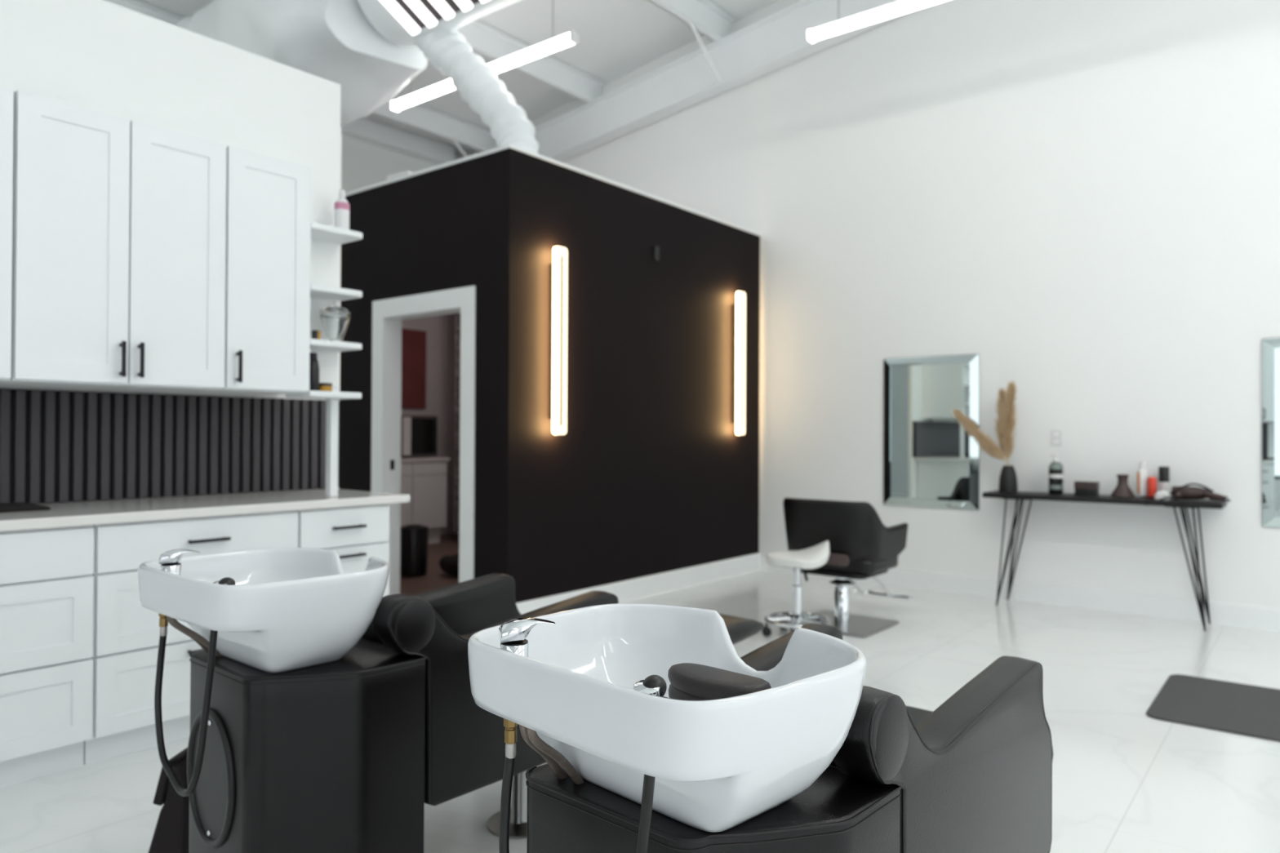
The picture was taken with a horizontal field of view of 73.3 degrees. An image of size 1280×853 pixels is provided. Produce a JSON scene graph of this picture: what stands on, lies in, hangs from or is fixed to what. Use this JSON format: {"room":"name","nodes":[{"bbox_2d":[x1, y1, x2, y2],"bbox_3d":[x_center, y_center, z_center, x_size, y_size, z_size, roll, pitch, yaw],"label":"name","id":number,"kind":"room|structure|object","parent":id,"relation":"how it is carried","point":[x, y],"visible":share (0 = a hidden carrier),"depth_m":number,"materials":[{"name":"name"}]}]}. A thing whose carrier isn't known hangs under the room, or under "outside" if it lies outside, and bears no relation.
{"room":"salon","nodes":[
{"label":"salon","id":0,"kind":"room"},
{"bbox_2d":[0,0,342,503],"bbox_3d":[-2.500,-0.186,2.986,0.570,2.795,3.560,0,-1,38],"label":"wall","id":1,"kind":"structure","parent":0,"point":[102,55],"depth_m":3.41,"materials":[{"name":"white paint"}]},
{"bbox_2d":[0,84,13,381],"bbox_3d":[-2.497,-0.628,2.735,0.719,0.950,0.664,0,-1,38],"label":"upper cabinet","id":2,"kind":"object","parent":1,"relation":"attached to","point":[6,94],"visible":1,"depth_m":2.78,"materials":[{"name":"white paint"}]},
{"bbox_2d":[0,89,226,393],"bbox_3d":[-2.072,-0.622,3.269,0.719,0.950,0.684,0,-1,38],"label":"upper cabinet","id":3,"kind":"object","parent":1,"relation":"attached to","point":[119,223],"visible":1,"depth_m":3.03,"materials":[{"name":"white paint"}]},
{"bbox_2d":[0,388,340,503],"bbox_3d":[-2.239,0.084,3.664,0.030,0.455,2.150,0,-1,38],"label":"backsplash","id":4,"kind":"structure","parent":1,"relation":"attached to","point":[56,446],"depth_m":3.77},
{"bbox_2d":[156,145,311,396],"bbox_3d":[-1.747,-0.618,3.678,0.719,0.950,0.350,0,-1,38],"label":"upper cabinet","id":5,"kind":"object","parent":1,"relation":"attached to","point":[267,346],"visible":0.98,"depth_m":3.47,"materials":[{"name":"white paint"}]},
{"bbox_2d":[285,390,361,399],"bbox_3d":[-1.381,-0.137,3.774,0.200,0.026,0.261,0,-1,38],"label":"open shelf","id":6,"kind":"object","parent":5,"relation":"attached to","point":[311,393],"visible":0.91,"depth_m":3.70,"materials":[{"name":"white paint"}]},
{"bbox_2d":[309,352,319,391],"bbox_3d":[-1.414,-0.235,3.717,0.056,0.168,0.056,0,-1,38],"label":"bottle","id":7,"kind":"object","parent":6,"relation":"on","point":[313,362],"visible":0.7,"depth_m":3.70,"materials":[{"name":"black plastic"}]},
{"bbox_2d":[319,382,332,391],"bbox_3d":[-1.382,-0.170,3.773,0.062,0.040,0.062,0,-1,38],"label":"jar","id":8,"kind":"object","parent":6,"relation":"on","point":[322,386],"visible":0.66,"depth_m":3.75,"materials":[{"name":"yellow glass"}]},
{"bbox_2d":[309,338,361,351],"bbox_3d":[-1.381,-0.355,3.776,0.200,0.026,0.261,0,-1,38],"label":"open shelf","id":9,"kind":"object","parent":1,"relation":"attached to","point":[315,344],"visible":0.79,"depth_m":3.73,"materials":[{"name":"white paint"}]},
{"bbox_2d":[311,329,320,339],"bbox_3d":[-1.404,-0.393,3.730,0.025,0.048,0.032,0,-1,38],"label":"jar","id":10,"kind":"object","parent":9,"relation":"on","point":[316,334],"visible":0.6,"depth_m":3.72,"materials":[{"name":"plastic"}]},
{"bbox_2d":[319,301,351,341],"bbox_3d":[-1.351,-0.461,3.813,0.132,0.186,0.132,0,-1,38],"label":"urn","id":11,"kind":"object","parent":9,"relation":"on","point":[335,319],"visible":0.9,"depth_m":3.77,"materials":[{"name":"white"}]},
{"bbox_2d":[310,222,362,244],"bbox_3d":[-1.378,-0.847,3.780,0.200,0.026,0.261,0,-1,38],"label":"open shelf","id":12,"kind":"object","parent":1,"relation":"attached to","point":[320,232],"visible":0.8,"depth_m":3.76,"materials":[{"name":"white paint"}]},
{"bbox_2d":[334,189,349,229],"bbox_3d":[-1.330,-0.957,3.840,0.065,0.195,0.065,0,-1,38],"label":"shampoo bottle","id":13,"kind":"object","parent":12,"relation":"on","point":[341,205],"visible":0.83,"depth_m":3.81,"materials":[{"name":"white plastic"}]},
{"bbox_2d":[310,283,362,301],"bbox_3d":[-1.379,-0.587,3.778,0.200,0.026,0.261,0,-1,38],"label":"open shelf","id":14,"kind":"object","parent":1,"relation":"attached to","point":[320,291],"visible":0.8,"depth_m":3.75,"materials":[{"name":"white paint"}]},
{"bbox_2d":[341,135,458,192],"bbox_3d":[-5.589,-1.012,5.987,0.200,4.463,10.800,0,-1,38],"label":"wall","id":15,"kind":"structure","parent":0,"point":[363,164],"depth_m":9.21,"materials":[{"name":"paint"}]},
{"bbox_2d":[340,114,453,164],"bbox_3d":[-5.439,-3.164,5.891,0.160,0.200,10.400,0,-1,38],"label":"beam","id":16,"kind":"structure","parent":15,"relation":"attached to","point":[357,127],"depth_m":9.32,"materials":[{"name":"white paint"}]},
{"bbox_2d":[339,151,496,578],"bbox_3d":[-2.417,-0.233,6.618,3.980,2.942,0.120,0,-1,38],"label":"wall","id":17,"kind":"structure","parent":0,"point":[435,230],"depth_m":5.78,"materials":[{"name":"black paint"}]},
{"bbox_2d":[371,285,475,595],"bbox_3d":[-1.434,0.172,5.833,1.091,2.128,0.158,0,-1,38],"label":"door frame","id":18,"kind":"structure","parent":17,"relation":"attached to","point":[388,314],"depth_m":6.03,"materials":[{"name":"white paint"}]},
{"bbox_2d":[400,313,459,535],"bbox_3d":[-1.488,-0.150,7.786,3.980,2.800,2.866,0,-1,38],"label":"wall","id":19,"kind":"structure","parent":0,"point":[440,330],"depth_m":9.96,"materials":[{"name":"paint"}]},
{"bbox_2d":[401,328,426,408],"bbox_3d":[-2.672,-0.643,9.439,0.030,0.880,0.780,0,-1,38],"label":"wall picture","id":20,"kind":"object","parent":19,"relation":"attached to","point":[413,341],"visible":0.44,"depth_m":9.60,"materials":[{"name":"red fabric"}]},
{"bbox_2d":[453,312,460,532],"bbox_3d":[-1.702,-0.160,9.245,0.597,2.600,0.044,0,0,8],"label":"patterned curtain","id":21,"kind":"object","parent":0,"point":[457,360],"visible":0.07,"depth_m":9.29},
{"bbox_2d":[137,0,777,155],"bbox_3d":[-0.817,-4.012,2.354,12.200,1.552,11.000,0,-1,38],"label":"ceiling","id":22,"kind":"structure","parent":0,"point":[617,37],"depth_m":7.91,"materials":[{"name":"white paint"}]},
{"bbox_2d":[391,79,453,111],"bbox_3d":[-1.660,-2.595,6.636,0.763,0.213,0.066,0,-1,38],"label":"linear light","id":23,"kind":"object","parent":22,"relation":"hanging from","point":[444,86],"depth_m":6.63,"materials":[{"name":"white paint"}]},
{"bbox_2d":[486,0,578,73],"bbox_3d":[-0.726,-2.666,5.895,0.885,0.352,0.066,0,-1,38],"label":"linear light","id":24,"kind":"object","parent":22,"relation":"hanging from","point":[548,46],"depth_m":5.85,"materials":[{"name":"white paint"}]},
{"bbox_2d":[807,0,946,43],"bbox_3d":[1.876,-3.294,5.034,1.944,1.540,0.066,0,-1,38],"label":"linear light","id":25,"kind":"object","parent":22,"relation":"hanging from","point":[901,6],"visible":1,"depth_m":5.37,"materials":[{"name":"white paint"}]},
{"bbox_2d":[494,147,759,603],"bbox_3d":[0.079,-0.223,6.464,0.120,2.942,2.986,0,-1,38],"label":"wall","id":26,"kind":"structure","parent":0,"point":[651,473],"depth_m":6.09,"materials":[{"name":"paint"}]},
{"bbox_2d":[548,246,567,434],"bbox_3d":[-0.538,-0.547,5.512,0.098,1.196,0.100,0,-1,38],"label":"wall sconce","id":27,"kind":"object","parent":26,"relation":"attached to","point":[558,268],"visible":1,"depth_m":5.50,"materials":[{"name":"white plastic"}]},
{"bbox_2d":[515,553,759,614],"bbox_3d":[0.117,1.174,6.399,0.016,0.146,2.986,0,-1,38],"label":"baseboard","id":28,"kind":"structure","parent":26,"relation":"attached to","point":[646,586],"depth_m":6.47,"materials":[{"name":"white paint"}]},
{"bbox_2d":[653,245,658,260],"bbox_3d":[0.122,-1.293,6.407,0.020,0.100,0.050,0,-1,38],"label":"wall sensor","id":29,"kind":"object","parent":26,"relation":"attached to","point":[655,248],"visible":1,"depth_m":6.39,"materials":[{"name":"black plastic"}]},
{"bbox_2d":[731,291,745,435],"bbox_3d":[0.815,-0.529,7.215,0.098,1.196,0.100,0,-1,38],"label":"wall sconce","id":30,"kind":"object","parent":26,"relation":"attached to","point":[738,310],"visible":1,"depth_m":7.20,"materials":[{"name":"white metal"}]},
{"bbox_2d":[0,533,1279,852],"bbox_3d":[-0.840,1.261,2.315,12.200,0.104,11.000,0,-1,38],"label":"floor","id":31,"kind":"structure","parent":0,"point":[1125,780],"depth_m":3.47,"materials":[{"name":"white tile"}]},
{"bbox_2d":[0,525,93,787],"bbox_3d":[-2.401,0.778,2.921,0.684,0.866,0.767,0,-1,38],"label":"base cabinet","id":32,"kind":"object","parent":31,"relation":"on","point":[46,578],"visible":0.97,"depth_m":2.92,"materials":[{"name":"white paint"}]},
{"bbox_2d":[0,488,409,532],"bbox_3d":[-2.001,0.330,3.440,0.682,0.037,2.100,0,-1,38],"label":"countertop","id":33,"kind":"structure","parent":32,"relation":"on","point":[65,514],"depth_m":3.42,"materials":[{"name":"white stone"}]},
{"bbox_2d":[0,502,50,512],"bbox_3d":[-2.427,0.300,3.101,0.300,0.014,0.440,0,-1,38],"label":"drying mat","id":34,"kind":"object","parent":33,"relation":"on","point":[21,506],"visible":1,"depth_m":3.15,"materials":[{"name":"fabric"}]},
{"bbox_2d":[325,387,338,496],"bbox_3d":[-1.408,0.070,3.933,0.040,0.493,0.040,0,-1,38],"label":"support post","id":35,"kind":"object","parent":33,"relation":"on","point":[331,405],"visible":0.78,"depth_m":3.92,"materials":[{"name":"white paint"}]},
{"bbox_2d":[148,747,189,852],"bbox_3d":[-1.293,1.057,2.395,0.120,0.310,0.120,0,0,1],"label":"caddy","id":36,"kind":"object","parent":31,"relation":"on","point":[171,832],"visible":0.57,"depth_m":2.34,"materials":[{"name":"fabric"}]},
{"bbox_2d":[83,510,297,764],"bbox_3d":[-1.921,0.784,3.524,0.684,0.866,0.765,0,-1,38],"label":"base cabinet","id":37,"kind":"object","parent":31,"relation":"on","point":[126,633],"visible":0.5,"depth_m":3.16,"materials":[{"name":"white paint"}]},
{"bbox_2d":[296,503,389,596],"bbox_3d":[-1.541,0.790,4.003,0.684,0.866,0.448,0,-1,38],"label":"base cabinet","id":38,"kind":"object","parent":31,"relation":"on","point":[357,534],"visible":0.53,"depth_m":3.83,"materials":[{"name":"white paint"}]},
{"bbox_2d":[400,524,428,577],"bbox_3d":[-1.893,1.030,7.179,0.254,0.420,0.254,0,-1,38],"label":"pedal bin","id":39,"kind":"object","parent":31,"relation":"on","point":[414,541],"visible":0.85,"depth_m":7.08,"materials":[{"name":"black plastic"}]},
{"bbox_2d":[400,456,449,543],"bbox_3d":[-2.971,0.787,8.595,0.590,0.925,2.210,0,-1,38],"label":"base cabinet","id":40,"kind":"object","parent":31,"relation":"on","point":[424,478],"visible":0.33,"depth_m":9.05,"materials":[{"name":"white paint"}]},
{"bbox_2d":[400,414,437,457],"bbox_3d":[-2.472,0.102,9.285,0.354,0.440,0.460,0,-1,38],"label":"microwave","id":41,"kind":"object","parent":40,"relation":"on","point":[419,433],"visible":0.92,"depth_m":9.16,"materials":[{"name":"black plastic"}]},
{"bbox_2d":[440,553,459,576],"bbox_3d":[-1.491,1.151,7.154,0.396,0.182,0.284,0,-1,38],"label":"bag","id":42,"kind":"object","parent":31,"relation":"on","point":[449,566],"visible":0.48,"depth_m":7.07,"materials":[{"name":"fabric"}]},
{"bbox_2d":[137,547,764,852],"bbox_3d":[-0.325,0.758,2.676,0.593,0.921,2.139,0,-1,41],"label":"station","id":43,"kind":"object","parent":31,"relation":"on","point":[327,709],"visible":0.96,"depth_m":1.96,"materials":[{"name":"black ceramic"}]},
{"bbox_2d":[158,549,199,575],"bbox_3d":[-1.087,0.337,2.024,0.071,0.095,0.082,0,-1,38],"label":"mixer tap","id":44,"kind":"object","parent":43,"relation":"on","point":[169,560],"depth_m":2.00,"materials":[{"name":"silver metal"}]},
{"bbox_2d":[137,547,389,672],"bbox_3d":[-0.884,0.438,2.059,0.557,0.221,0.459,0,-1,38],"label":"basin","id":45,"kind":"object","parent":43,"relation":"in","point":[269,610],"depth_m":1.93,"materials":[{"name":"white ceramic"}]},
{"bbox_2d":[467,603,1053,852],"bbox_3d":[0.386,0.754,1.715,0.604,0.921,1.553,0,-1,42],"label":"station","id":46,"kind":"object","parent":31,"relation":"on","point":[818,760],"visible":0.96,"depth_m":1.27,"materials":[{"name":"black ceramic"}]},
{"bbox_2d":[498,617,555,657],"bbox_3d":[-0.175,0.335,1.290,0.071,0.095,0.082,0,-1,38],"label":"mixer tap","id":47,"kind":"object","parent":46,"relation":"on","point":[513,633],"depth_m":1.27,"materials":[{"name":"silver metal"}]},
{"bbox_2d":[633,680,660,697],"bbox_3d":[0.009,0.349,1.115,0.043,0.035,0.043,0,-1,42],"label":"shower head","id":48,"kind":"object","parent":46,"relation":"on","point":[652,687],"depth_m":1.11,"materials":[{"name":"silver metal"}]},
{"bbox_2d":[467,603,866,832],"bbox_3d":[0.040,0.436,1.306,0.564,0.221,0.477,0,-1,38],"label":"basin","id":49,"kind":"object","parent":46,"relation":"in","point":[588,691],"depth_m":1.19,"materials":[{"name":"white ceramic"}]},
{"bbox_2d":[667,662,771,701],"bbox_3d":[0.121,0.429,1.328,0.166,0.105,0.113,0,-1,34],"label":"cushion","id":50,"kind":"object","parent":46,"relation":"in","point":[689,682],"visible":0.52,"depth_m":1.30,"materials":[{"name":"black leather"}]},
{"bbox_2d":[761,540,830,636],"bbox_3d":[0.922,0.959,5.090,0.400,0.564,0.407,0,0,0],"label":"stool","id":51,"kind":"object","parent":31,"relation":"on","point":[816,556],"visible":0.97,"depth_m":5.04,"materials":[{"name":"white leather"}]},
{"bbox_2d":[782,497,915,637],"bbox_3d":[1.391,0.849,5.620,0.672,0.797,0.983,0,-1,38],"label":"chair","id":52,"kind":"object","parent":31,"relation":"on","point":[861,547],"visible":0.88,"depth_m":5.25,"materials":[{"name":"black leather"}]},
{"bbox_2d":[982,489,1226,631],"bbox_3d":[3.064,0.861,5.753,1.404,0.792,0.335,0,-1,38],"label":"console table","id":53,"kind":"object","parent":31,"relation":"on","point":[1022,495],"visible":0.98,"depth_m":5.56,"materials":[{"name":"black metal"}]},
{"bbox_2d":[999,465,1017,492],"bbox_3d":[2.618,0.372,6.116,0.124,0.188,0.124,0,-1,38],"label":"vase","id":54,"kind":"object","parent":53,"relation":"on","point":[1007,478],"visible":1,"depth_m":6.07,"materials":[{"name":"ceramic"}]},
{"bbox_2d":[951,408,1008,465],"bbox_3d":[2.443,0.083,6.206,0.393,0.451,0.136,0,-1,38],"label":"pampas grass","id":55,"kind":"object","parent":54,"relation":"on","point":[987,444],"depth_m":6.18,"materials":[{"name":"plant"}]},
{"bbox_2d":[993,387,1013,466],"bbox_3d":[2.600,0.009,6.148,0.149,0.599,0.140,0,-1,38],"label":"pampas grass","id":56,"kind":"object","parent":54,"relation":"on","point":[1001,394],"depth_m":6.15,"materials":[{"name":"plant"}]},
{"bbox_2d":[994,381,1018,466],"bbox_3d":[2.615,-0.012,6.121,0.167,0.640,0.171,0,-1,38],"label":"pampas grass","id":57,"kind":"object","parent":54,"relation":"on","point":[1010,397],"depth_m":6.10,"materials":[{"name":"plant"}]},
{"bbox_2d":[1048,454,1062,494],"bbox_3d":[2.863,0.330,5.922,0.091,0.272,0.091,0,-1,38],"label":"bottle","id":58,"kind":"object","parent":53,"relation":"on","point":[1055,468],"visible":1,"depth_m":5.89,"materials":[{"name":"black plastic"}]},
{"bbox_2d":[1074,480,1099,496],"bbox_3d":[3.014,0.418,5.802,0.140,0.094,0.094,0,-1,38],"label":"box","id":59,"kind":"object","parent":53,"relation":"on","point":[1081,487],"visible":1,"depth_m":5.76,"materials":[{"name":"black plastic"}]},
{"bbox_2d":[1110,474,1134,497],"bbox_3d":[3.181,0.391,5.669,0.144,0.148,0.144,0,-1,38],"label":"vase","id":60,"kind":"object","parent":53,"relation":"on","point":[1122,490],"visible":1,"depth_m":5.64,"materials":[{"name":"brown ceramic"}]},
{"bbox_2d":[1137,461,1147,497],"bbox_3d":[3.295,0.347,5.643,0.061,0.236,0.060,0,-1,38],"label":"lotion bottle","id":61,"kind":"object","parent":53,"relation":"on","point":[1142,473],"visible":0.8,"depth_m":5.62,"materials":[{"name":"white plastic"}]},
{"bbox_2d":[1147,476,1156,498],"bbox_3d":[3.324,0.396,5.581,0.052,0.138,0.052,0,-1,38],"label":"bottle","id":62,"kind":"object","parent":53,"relation":"on","point":[1152,481],"visible":0.73,"depth_m":5.56,"materials":[{"name":"plastic"}]},
{"bbox_2d":[1154,490,1172,500],"bbox_3d":[3.312,0.434,5.448,0.098,0.060,0.072,0,-1,38],"label":"cloth","id":63,"kind":"object","parent":53,"relation":"on","point":[1159,495],"visible":0.8,"depth_m":5.43,"materials":[{"name":"white fabric"}]},
{"bbox_2d":[1158,466,1169,493],"bbox_3d":[3.422,0.364,5.618,0.062,0.204,0.062,0,-1,38],"label":"bottle","id":64,"kind":"object","parent":53,"relation":"on","point":[1163,471],"visible":0.72,"depth_m":5.59,"materials":[{"name":"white plastic"}]},
{"bbox_2d":[1137,483,1213,506],"bbox_3d":[3.377,0.427,5.442,0.450,0.147,0.172,0,0,6],"label":"hair dryer","id":65,"kind":"object","parent":53,"relation":"on","point":[1182,492],"visible":0.9,"depth_m":5.40,"materials":[{"name":"black plastic"}]},
{"bbox_2d":[1203,490,1231,502],"bbox_3d":[3.536,0.429,5.269,0.050,0.060,0.162,0,0,-22],"label":"hair clipper","id":66,"kind":"object","parent":53,"relation":"on","point":[1211,495],"visible":1,"depth_m":5.26,"materials":[{"name":"brown plastic"}]},
{"bbox_2d":[1146,674,1279,742],"bbox_3d":[2.925,1.233,3.557,1.350,0.012,0.830,0,-1,38],"label":"floor mat","id":67,"kind":"object","parent":31,"relation":"on","point":[1239,708],"visible":1,"depth_m":3.77,"materials":[{"name":"grey rubber"}]},
{"bbox_2d":[457,0,1279,608],"bbox_3d":[2.533,-1.762,6.564,12.200,6.041,0.200,0,-1,38],"label":"wall","id":68,"kind":"structure","parent":0,"point":[1079,198],"depth_m":6.20,"materials":[{"name":"white paint"}]},
{"bbox_2d":[345,143,760,235],"bbox_3d":[-1.471,-1.703,7.707,4.108,0.022,2.994,0,-1,38],"label":"trim","id":69,"kind":"structure","parent":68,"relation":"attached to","point":[504,147],"depth_m":5.90,"materials":[{"name":"white paint"}]},
{"bbox_2d":[386,170,413,180],"bbox_3d":[-1.694,-1.766,6.067,0.043,0.077,0.308,1,-1,-44],"label":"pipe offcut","id":70,"kind":"object","parent":69,"relation":"on","point":[397,175],"visible":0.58,"depth_m":6.05,"materials":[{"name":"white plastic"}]},
{"bbox_2d":[484,0,913,161],"bbox_3d":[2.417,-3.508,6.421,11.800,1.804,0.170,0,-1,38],"label":"beam","id":71,"kind":"structure","parent":68,"relation":"attached to","point":[778,40],"depth_m":7.88,"materials":[{"name":"white paint"}]},
{"bbox_2d":[105,0,497,151],"bbox_3d":[-4.897,-3.225,5.576,0.140,0.213,10.580,0,-1,38],"label":"beam","id":72,"kind":"structure","parent":71,"relation":"on","point":[419,117],"depth_m":8.88,"materials":[{"name":"white paint"}]},
{"bbox_2d":[452,139,467,157],"bbox_3d":[-1.862,-2.897,9.426,0.028,0.420,0.507,0,-1,38],"label":"beam","id":73,"kind":"structure","parent":71,"relation":"attached to","point":[454,140],"depth_m":9.31,"materials":[{"name":"white metal"}]},
{"bbox_2d":[457,19,606,102],"bbox_3d":[-3.683,-3.411,4.613,0.140,0.213,10.580,0,-1,38],"label":"beam","id":74,"kind":"structure","parent":71,"relation":"on","point":[486,41],"depth_m":8.02,"materials":[{"name":"white paint"}]},
{"bbox_2d":[650,0,737,41],"bbox_3d":[-2.469,-3.598,3.650,0.140,0.213,10.580,0,-1,38],"label":"beam","id":75,"kind":"structure","parent":71,"relation":"on","point":[709,20],"depth_m":7.44,"materials":[{"name":"white paint"}]},
{"bbox_2d":[688,20,720,82],"bbox_3d":[0.566,-3.269,7.500,0.028,0.420,0.507,0,-1,38],"label":"beam","id":76,"kind":"structure","parent":71,"relation":"attached to","point":[691,22],"depth_m":7.49,"materials":[{"name":"white paint"}]},
{"bbox_2d":[883,354,979,510],"bbox_3d":[2.233,0.041,6.637,0.740,1.165,0.030,0,-1,38],"label":"wall mirror","id":77,"kind":"object","parent":68,"relation":"attached to","point":[930,460],"visible":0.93,"depth_m":6.62,"materials":[{"name":"silver glass"}]},
{"bbox_2d":[759,553,1279,631],"bbox_3d":[4.059,1.187,5.182,7.699,0.138,0.016,0,-1,38],"label":"baseboard","id":78,"kind":"structure","parent":68,"relation":"attached to","point":[1187,609],"depth_m":5.96,"materials":[{"name":"white paint"}]},
{"bbox_2d":[1050,430,1062,446],"bbox_3d":[2.944,0.081,6.085,0.076,0.116,0.009,0,-1,38],"label":"wall outlet","id":79,"kind":"object","parent":68,"relation":"attached to","point":[1055,435],"visible":1,"depth_m":6.08,"materials":[{"name":"white plastic"}]},
{"bbox_2d":[1053,431,1058,435],"bbox_3d":[2.942,0.054,6.082,0.034,0.028,0.003,0,-1,38],"label":"socket","id":80,"kind":"object","parent":79,"relation":"attached to","point":[1055,433],"depth_m":6.08,"materials":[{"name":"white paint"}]},
{"bbox_2d":[1053,440,1058,444],"bbox_3d":[2.942,0.108,6.082,0.034,0.028,0.003,0,-1,38],"label":"socket","id":81,"kind":"object","parent":79,"relation":"attached to","point":[1055,442],"depth_m":6.08,"materials":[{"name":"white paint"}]},
{"bbox_2d":[1262,337,1279,527],"bbox_3d":[4.153,0.038,5.111,0.740,1.165,0.030,0,-1,38],"label":"wall mirror","id":82,"kind":"object","parent":68,"relation":"attached to","point":[1270,347],"visible":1,"depth_m":5.31,"materials":[{"name":"silver glass"}]},
{"bbox_2d":[1274,347,1279,517],"bbox_3d":[4.149,0.038,5.106,0.616,1.041,0.006,0,-1,38],"label":"mirror glass","id":83,"kind":"object","parent":82,"relation":"on","point":[1277,350],"depth_m":5.29,"materials":[{"name":"white mirror"}]},
{"bbox_3d":[-1.482,-1.600,7.797,3.980,0.100,2.866,0,-1,38],"label":"ceiling","id":84,"kind":"structure","parent":0,"visible":0},
{"bbox_2d":[176,0,538,153],"bbox_3d":[-0.140,-2.477,4.517,8.041,1.566,1.202,0,-1,38],"label":"air duct","id":85,"kind":"object","parent":84,"relation":"on","point":[366,47],"visible":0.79,"depth_m":5.64,"materials":[{"name":"white metal"}]},
{"bbox_2d":[379,0,489,35],"bbox_3d":[-1.272,-2.648,5.187,0.800,0.232,0.388,0,-1,38],"label":"grille","id":86,"kind":"object","parent":85,"relation":"attached to","point":[414,15],"depth_m":5.37,"materials":[{"name":"white metal"}]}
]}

